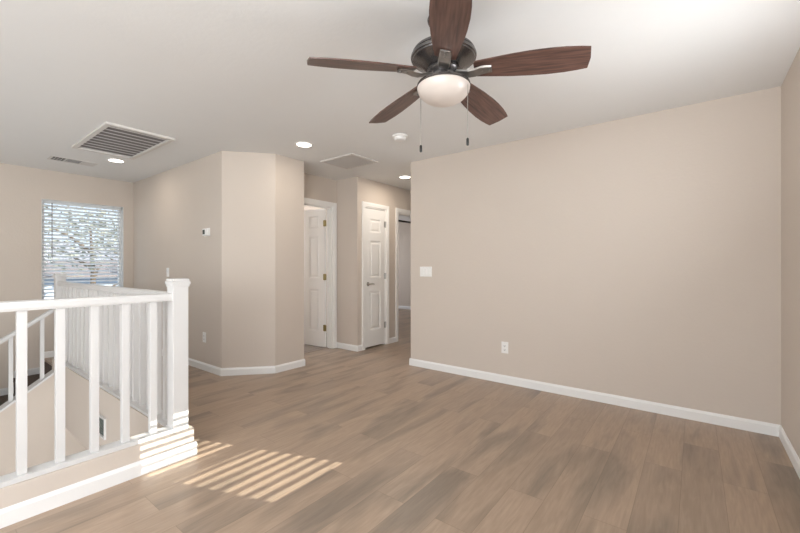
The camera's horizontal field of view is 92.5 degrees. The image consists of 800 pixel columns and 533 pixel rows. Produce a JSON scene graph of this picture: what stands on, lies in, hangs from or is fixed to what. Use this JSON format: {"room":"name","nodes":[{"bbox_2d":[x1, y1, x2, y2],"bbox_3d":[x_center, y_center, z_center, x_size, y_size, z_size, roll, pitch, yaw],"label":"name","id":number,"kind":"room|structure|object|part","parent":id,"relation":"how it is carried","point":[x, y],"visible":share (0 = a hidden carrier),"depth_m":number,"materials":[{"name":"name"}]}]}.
{"room":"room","nodes":[
{"label":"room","id":0,"kind":"room"},
{"bbox_2d":[0,375,86,475],"bbox_3d":[-4.579,2.538,3.085,0.100,2.775,4.500,0,0,38],"label":"wall","id":1,"kind":"structure","parent":0,"point":[40,401],"depth_m":4.01,"materials":[{"name":"beige paint"}]},
{"bbox_2d":[0,370,53,412],"bbox_3d":[-4.853,2.435,2.728,0.140,2.614,3.600,0,0,38],"label":"trim","id":2,"kind":"structure","parent":1,"relation":"attached to","point":[49,374],"depth_m":4.00,"materials":[{"name":"white paint"}]},
{"bbox_2d":[0,309,53,402],"bbox_3d":[-4.825,2.018,2.765,0.068,3.139,3.492,0,0,38],"label":"stair railing","id":3,"kind":"object","parent":2,"relation":"on","point":[9,337],"visible":0.9,"depth_m":3.89,"materials":[{"name":"white paint"}]},
{"bbox_3d":[-4.825,1.694,2.765,0.068,2.491,3.492,0,0,38],"label":"handrail","id":4,"kind":"part","parent":3,"relation":"part of","materials":[{"name":"white paint"}]},
{"bbox_2d":[0,163,132,388],"bbox_3d":[-5.512,1.335,3.873,0.120,5.180,4.810,0,0,38],"label":"wall","id":5,"kind":"structure","parent":0,"point":[22,189],"depth_m":4.87,"materials":[{"name":"beige paint"}]},
{"bbox_2d":[0,367,39,395],"bbox_3d":[-5.413,2.189,3.892,0.013,1.792,2.640,0,0,38],"label":"baseboard","id":6,"kind":"structure","parent":5,"relation":"attached to","point":[4,391],"depth_m":4.82,"materials":[{"name":"white paint"}]},
{"bbox_2d":[42,203,120,298],"bbox_3d":[-4.421,-0.170,5.346,0.050,1.410,0.895,0,0,38],"label":"window","id":7,"kind":"structure","parent":5,"relation":"in","point":[42,203],"depth_m":5.66,"materials":[{"name":"white plastic"}]},
{"bbox_2d":[42,199,120,297],"bbox_3d":[-4.370,-0.176,5.292,0.067,1.382,0.848,0,0,38],"label":"window blind","id":8,"kind":"object","parent":7,"relation":"attached to","point":[46,202],"visible":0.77,"depth_m":5.27,"materials":[{"name":"white plastic"}]},
{"bbox_2d":[41,199,123,298],"bbox_3d":[-4.366,-0.170,5.303,0.090,1.410,0.895,0,0,38],"label":"trim","id":9,"kind":"structure","parent":5,"relation":"attached to","point":[122,208],"depth_m":5.64,"materials":[{"name":"white paint"}]},
{"bbox_2d":[0,425,193,508],"bbox_3d":[-2.480,1.319,0.976,0.120,0.612,3.720,0,0,38],"label":"wall","id":10,"kind":"structure","parent":0,"point":[21,491],"depth_m":2.00,"materials":[{"name":"beige paint"}]},
{"bbox_2d":[0,426,172,487],"bbox_3d":[-2.512,1.001,0.927,0.088,0.024,3.604,0,0,38],"label":"trim","id":11,"kind":"structure","parent":10,"relation":"on","point":[47,467],"depth_m":1.99,"materials":[{"name":"white paint"}]},
{"bbox_2d":[0,278,190,475],"bbox_3d":[-2.480,0.544,0.964,0.108,0.938,3.700,0,0,38],"label":"stair railing","id":12,"kind":"object","parent":11,"relation":"on","point":[176,296],"visible":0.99,"depth_m":2.08,"materials":[{"name":"white paint"}]},
{"bbox_3d":[-2.511,0.186,0.926,0.068,0.047,3.603,0,0,38],"label":"handrail","id":13,"kind":"part","parent":12,"relation":"part of","materials":[{"name":"white paint"}]},
{"bbox_3d":[-1.384,0.559,2.386,0.088,0.908,0.088,0,0,38],"label":"newel post","id":14,"kind":"part","parent":12,"relation":"part of","materials":[{"name":"white paint"}]},
{"bbox_2d":[0,441,196,528],"bbox_3d":[-2.467,1.144,0.974,0.123,0.082,3.733,0,0,38],"label":"baseboard","id":15,"kind":"structure","parent":10,"relation":"attached to","point":[12,514],"depth_m":1.99,"materials":[{"name":"white paint"}]},
{"bbox_2d":[52,358,163,449],"bbox_3d":[-2.608,1.319,3.347,2.982,0.612,0.120,0,0,38],"label":"wall","id":16,"kind":"structure","parent":0,"point":[76,386],"depth_m":3.42,"materials":[{"name":"beige paint"}]},
{"bbox_2d":[99,414,105,439],"bbox_3d":[-2.500,1.310,3.179,0.330,0.170,0.014,0,0,38],"label":"air vent","id":17,"kind":"object","parent":16,"relation":"in","point":[102,420],"visible":0.48,"depth_m":3.11,"materials":[{"name":"white paint"}]},
{"bbox_2d":[65,362,166,426],"bbox_3d":[-2.559,1.004,3.301,2.884,0.018,0.092,0,0,38],"label":"trim","id":18,"kind":"structure","parent":16,"relation":"on","point":[135,404],"depth_m":2.99,"materials":[{"name":"white paint"}]},
{"bbox_2d":[52,273,166,419],"bbox_3d":[-2.600,0.544,3.334,2.980,0.938,0.108,0,0,38],"label":"stair railing","id":19,"kind":"object","parent":18,"relation":"on","point":[76,318],"visible":0.74,"depth_m":3.09,"materials":[{"name":"white paint"}]},
{"bbox_3d":[-3.737,0.559,4.210,0.088,0.908,0.088,0,0,38],"label":"newel post","id":20,"kind":"part","parent":19,"relation":"part of","materials":[{"name":"white paint"}]},
{"bbox_3d":[-2.559,0.186,3.303,2.878,0.047,0.068,0,0,38],"label":"handrail","id":21,"kind":"part","parent":19,"relation":"part of","materials":[{"name":"white paint"}]},
{"bbox_2d":[133,151,303,367],"bbox_3d":[-2.619,-0.035,5.195,3.090,2.440,0.815,0,0,38],"label":"wall","id":22,"kind":"structure","parent":0,"point":[246,288],"depth_m":4.32,"materials":[{"name":"beige paint"}]},
{"bbox_2d":[44,351,304,375],"bbox_3d":[-2.444,1.144,4.431,4.060,0.082,1.838,0,0,38],"label":"baseboard","id":23,"kind":"structure","parent":22,"relation":"attached to","point":[299,363],"depth_m":4.25,"materials":[{"name":"white paint"}]},
{"bbox_2d":[203,332,205,342],"bbox_3d":[-2.241,0.810,4.383,0.072,0.116,0.009,0,0,38],"label":"wall outlet","id":24,"kind":"object","parent":22,"relation":"attached to","point":[204,333],"visible":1,"depth_m":4.37,"materials":[{"name":"white plastic"}]},
{"bbox_2d":[202,228,209,235],"bbox_3d":[-2.196,-0.390,4.335,0.128,0.090,0.032,0,0,38],"label":"thermostat","id":25,"kind":"object","parent":22,"relation":"attached to","point":[206,231],"visible":1,"depth_m":4.31,"materials":[{"name":"white plastic"}]},
{"bbox_2d":[304,205,326,332],"bbox_3d":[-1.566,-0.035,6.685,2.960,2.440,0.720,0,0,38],"label":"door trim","id":26,"kind":"structure","parent":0,"point":[306,208],"depth_m":6.81,"materials":[{"name":"white paint"}]},
{"bbox_2d":[304,173,410,345],"bbox_3d":[0.336,-0.035,6.983,0.530,2.440,5.625,0,0,38],"label":"wall","id":27,"kind":"structure","parent":0,"point":[347,193],"depth_m":5.49,"materials":[{"name":"beige paint"}]},
{"bbox_2d":[304,209,325,346],"bbox_3d":[-1.373,0.166,5.760,0.744,2.015,0.167,0,0,32],"label":"door","id":28,"kind":"structure","parent":27,"relation":"in","point":[314,220],"depth_m":5.67,"materials":[{"name":"white paint"}]},
{"bbox_2d":[304,198,336,348],"bbox_3d":[-1.241,0.132,5.279,0.142,2.107,0.864,0,0,38],"label":"trim","id":29,"kind":"structure","parent":27,"relation":"attached to","point":[331,207],"depth_m":5.55,"materials":[{"name":"white paint"}]},
{"bbox_2d":[337,342,357,351],"bbox_3d":[-0.760,1.144,5.462,0.430,0.082,0.013,0,0,38],"label":"baseboard","id":30,"kind":"structure","parent":27,"relation":"attached to","point":[339,345],"depth_m":5.45,"materials":[{"name":"white paint"}]},
{"bbox_2d":[365,208,385,347],"bbox_3d":[-0.347,0.162,5.658,0.089,2.003,0.468,0,0,38],"label":"door","id":31,"kind":"structure","parent":27,"relation":"in","point":[375,223],"depth_m":5.65,"materials":[{"name":"white paint"}]},
{"bbox_2d":[362,201,388,349],"bbox_3d":[-0.402,0.132,5.681,0.142,2.107,0.594,0,0,38],"label":"trim","id":32,"kind":"structure","parent":27,"relation":"attached to","point":[369,205],"depth_m":5.75,"materials":[{"name":"white paint"}]},
{"bbox_2d":[357,337,395,351],"bbox_3d":[0.211,1.144,6.376,0.013,0.082,2.640,0,0,38],"label":"baseboard","id":33,"kind":"structure","parent":27,"relation":"attached to","point":[393,339],"depth_m":5.88,"materials":[{"name":"white paint"}]},
{"bbox_2d":[396,208,410,341],"bbox_3d":[0.153,0.132,6.402,0.142,2.107,0.874,0,0,38],"label":"trim","id":34,"kind":"structure","parent":27,"relation":"attached to","point":[403,212],"depth_m":6.04,"materials":[{"name":"white paint"}]},
{"bbox_2d":[0,0,799,220],"bbox_3d":[-1.142,-1.330,4.667,8.695,0.150,11.400,0,0,38],"label":"ceiling","id":35,"kind":"structure","parent":0,"point":[209,76],"depth_m":2.48,"materials":[{"name":"white paint"}]},
{"bbox_2d":[47,155,97,166],"bbox_3d":[-3.894,-1.251,4.564,0.220,0.009,0.430,0,0,38],"label":"ceiling vent","id":36,"kind":"object","parent":35,"relation":"in","point":[56,158],"visible":1,"depth_m":4.56,"materials":[{"name":"grey metal"}]},
{"bbox_2d":[106,158,125,162],"bbox_3d":[-3.362,-1.252,4.535,0.198,0.007,0.198,0,0,38],"label":"recessed light","id":37,"kind":"object","parent":35,"relation":"in","point":[107,159],"visible":1,"depth_m":4.52,"materials":[{"name":"white"}]},
{"bbox_2d":[71,121,174,159],"bbox_3d":[-2.813,-1.245,3.870,1.120,0.020,0.560,0,0,38],"label":"ceiling vent","id":38,"kind":"object","parent":35,"relation":"in","point":[109,138],"visible":1,"depth_m":3.82,"materials":[{"name":"white metal"}]},
{"bbox_2d":[294,141,313,147],"bbox_3d":[-0.988,-1.252,3.940,0.198,0.007,0.198,0,0,38],"label":"recessed light","id":39,"kind":"object","parent":35,"relation":"in","point":[302,144],"visible":1,"depth_m":3.92,"materials":[{"name":"white plastic"}]},
{"bbox_2d":[320,153,377,168],"bbox_3d":[-0.604,-1.248,4.567,0.530,0.019,0.440,0,0,38],"label":"ceiling vent","id":40,"kind":"object","parent":35,"relation":"in","point":[348,161],"visible":1,"depth_m":4.53,"materials":[{"name":"grey"}]},
{"bbox_2d":[392,133,407,141],"bbox_3d":[0.000,-1.232,3.683,0.150,0.047,0.150,0,0,38],"label":"smoke detector","id":41,"kind":"object","parent":35,"relation":"attached to","point":[399,137],"visible":1,"depth_m":3.64,"materials":[{"name":"white plastic"}]},
{"bbox_2d":[398,175,410,178],"bbox_3d":[0.070,-1.252,5.371,0.198,0.007,0.198,0,0,38],"label":"recessed light","id":42,"kind":"object","parent":35,"relation":"in","point":[402,176],"visible":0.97,"depth_m":5.38,"materials":[{"name":"white"}]},
{"bbox_2d":[307,0,590,151],"bbox_3d":[0.216,-0.923,1.899,1.305,0.664,1.262,0,0,0],"label":"ceiling fan","id":43,"kind":"object","parent":35,"relation":"hanging from","point":[444,58],"visible":1,"depth_m":1.83,"materials":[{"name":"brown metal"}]},
{"bbox_3d":[-0.177,-0.956,1.822,0.520,0.006,0.160,-4,15,-16],"label":"blade","id":44,"kind":"part","parent":43,"relation":"part of","materials":[{"name":"brown wood"}]},
{"bbox_3d":[-0.009,-0.956,2.284,0.160,0.006,0.520,-17,5,-34],"label":"blade","id":45,"kind":"part","parent":43,"relation":"part of","materials":[{"name":"brown wood"}]},
{"bbox_3d":[0.220,-0.867,1.940,0.266,0.087,0.266,0,0,0],"label":"lamp shade","id":46,"kind":"part","parent":43,"relation":"part of","materials":[{"name":"white glass"}]},
{"bbox_3d":[0.193,-0.956,1.527,0.160,0.006,0.520,14,5,3],"label":"blade","id":47,"kind":"part","parent":43,"relation":"part of","materials":[{"name":"brown wood"}]},
{"bbox_3d":[0.330,-0.766,1.870,0.003,0.278,0.003,0,0,0],"label":"pull chain","id":48,"kind":"part","parent":43,"relation":"part of","materials":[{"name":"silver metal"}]},
{"bbox_3d":[0.477,-0.956,2.265,0.160,0.006,0.520,-17,-15,36],"label":"blade","id":49,"kind":"part","parent":43,"relation":"part of","materials":[{"name":"brown wood"}]},
{"bbox_3d":[0.611,-0.956,1.802,0.520,0.006,0.160,4,-13,19],"label":"blade","id":50,"kind":"part","parent":43,"relation":"part of","materials":[{"name":"brown wood"}]},
{"bbox_2d":[0,308,799,532],"bbox_3d":[-1.142,1.233,4.667,8.695,0.104,11.400,0,0,38],"label":"floor","id":51,"kind":"structure","parent":0,"point":[369,440],"depth_m":2.27,"materials":[{"name":"brown wood"}]},
{"bbox_2d":[0,361,51,405],"bbox_3d":[-5.059,2.260,3.453,1.100,2.090,2.944,0,0,38],"label":"staircase","id":52,"kind":"structure","parent":51,"relation":"attached to","point":[31,379],"depth_m":4.66,"materials":[{"name":"wood"}]},
{"bbox_2d":[398,221,410,305],"bbox_3d":[0.562,-0.035,10.423,4.370,2.440,0.100,0,0,38],"label":"wall","id":53,"kind":"structure","parent":0,"point":[404,229],"depth_m":10.70,"materials":[{"name":"beige paint"}]},
{"bbox_2d":[398,306,410,309],"bbox_3d":[0.523,1.144,10.381,4.160,0.082,0.013,0,0,38],"label":"baseboard","id":54,"kind":"structure","parent":53,"relation":"attached to","point":[399,307],"depth_m":10.68,"materials":[{"name":"white paint"}]},
{"bbox_2d":[411,86,780,424],"bbox_3d":[2.236,-0.035,4.734,3.185,2.440,2.770,0,0,38],"label":"wall","id":55,"kind":"structure","parent":0,"point":[636,257],"depth_m":3.28,"materials":[{"name":"beige paint"}]},
{"bbox_2d":[420,267,431,276],"bbox_3d":[0.300,0.060,4.471,0.164,0.116,0.010,0,0,38],"label":"light switch","id":56,"kind":"object","parent":55,"relation":"attached to","point":[424,271],"visible":1,"depth_m":4.46,"materials":[{"name":"white plastic"}]},
{"bbox_2d":[501,341,507,353],"bbox_3d":[1.063,0.822,3.884,0.072,0.116,0.009,0,0,38],"label":"wall outlet","id":57,"kind":"object","parent":55,"relation":"attached to","point":[504,345],"visible":1,"depth_m":3.88,"materials":[{"name":"white plastic"}]},
{"bbox_2d":[409,358,779,436],"bbox_3d":[2.227,1.144,4.733,3.198,0.082,2.783,0,0,38],"label":"baseboard","id":58,"kind":"structure","parent":55,"relation":"attached to","point":[761,427],"depth_m":3.26,"materials":[{"name":"white paint"}]},
{"bbox_2d":[781,48,799,458],"bbox_3d":[2.255,-0.035,2.050,0.120,2.440,11.400,0,0,38],"label":"wall","id":59,"kind":"structure","parent":0,"point":[790,87],"depth_m":2.38,"materials":[{"name":"beige paint"}]},
{"bbox_2d":[779,425,799,478],"bbox_3d":[0.716,1.144,0.162,0.013,0.082,6.330,0,0,38],"label":"baseboard","id":60,"kind":"structure","parent":59,"relation":"attached to","point":[793,457],"depth_m":2.36,"materials":[{"name":"white paint"}]},
{"label":"outside","id":61,"kind":"structure","parent":0,"visible":0},
{"bbox_3d":[-32.282,4.225,37.487,83.100,0.100,100.000,0,0,38],"label":"ground","id":62,"kind":"structure","parent":61,"visible":0},
{"bbox_2d":[44,204,117,285],"bbox_3d":[-11.795,0.718,14.445,3.431,6.930,3.543,0,0,38],"label":"tree","id":63,"kind":"object","parent":62,"relation":"on","point":[47,204],"visible":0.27,"depth_m":14.40,"materials":[{"name":"green plant"}]},
{"bbox_2d":[44,261,117,298],"bbox_3d":[-18.645,1.925,20.041,8.200,4.500,9.200,0,0,38],"label":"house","id":64,"kind":"structure","parent":62,"relation":"on","point":[45,261],"depth_m":18.95,"materials":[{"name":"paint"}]},
{"bbox_2d":[95,226,117,259],"bbox_3d":[-20.030,0.491,27.687,4.277,7.382,4.158,0,0,38],"label":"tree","id":65,"kind":"object","parent":62,"relation":"on","point":[112,226],"visible":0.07,"depth_m":27.42,"materials":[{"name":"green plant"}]},
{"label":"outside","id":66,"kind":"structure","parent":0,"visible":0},
{"bbox_2d":[44,240,117,259],"bbox_3d":[-55.136,-1.766,67.713,30.000,11.982,160.000,0,0,38],"label":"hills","id":67,"kind":"structure","parent":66,"point":[50,240],"depth_m":64.85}
]}

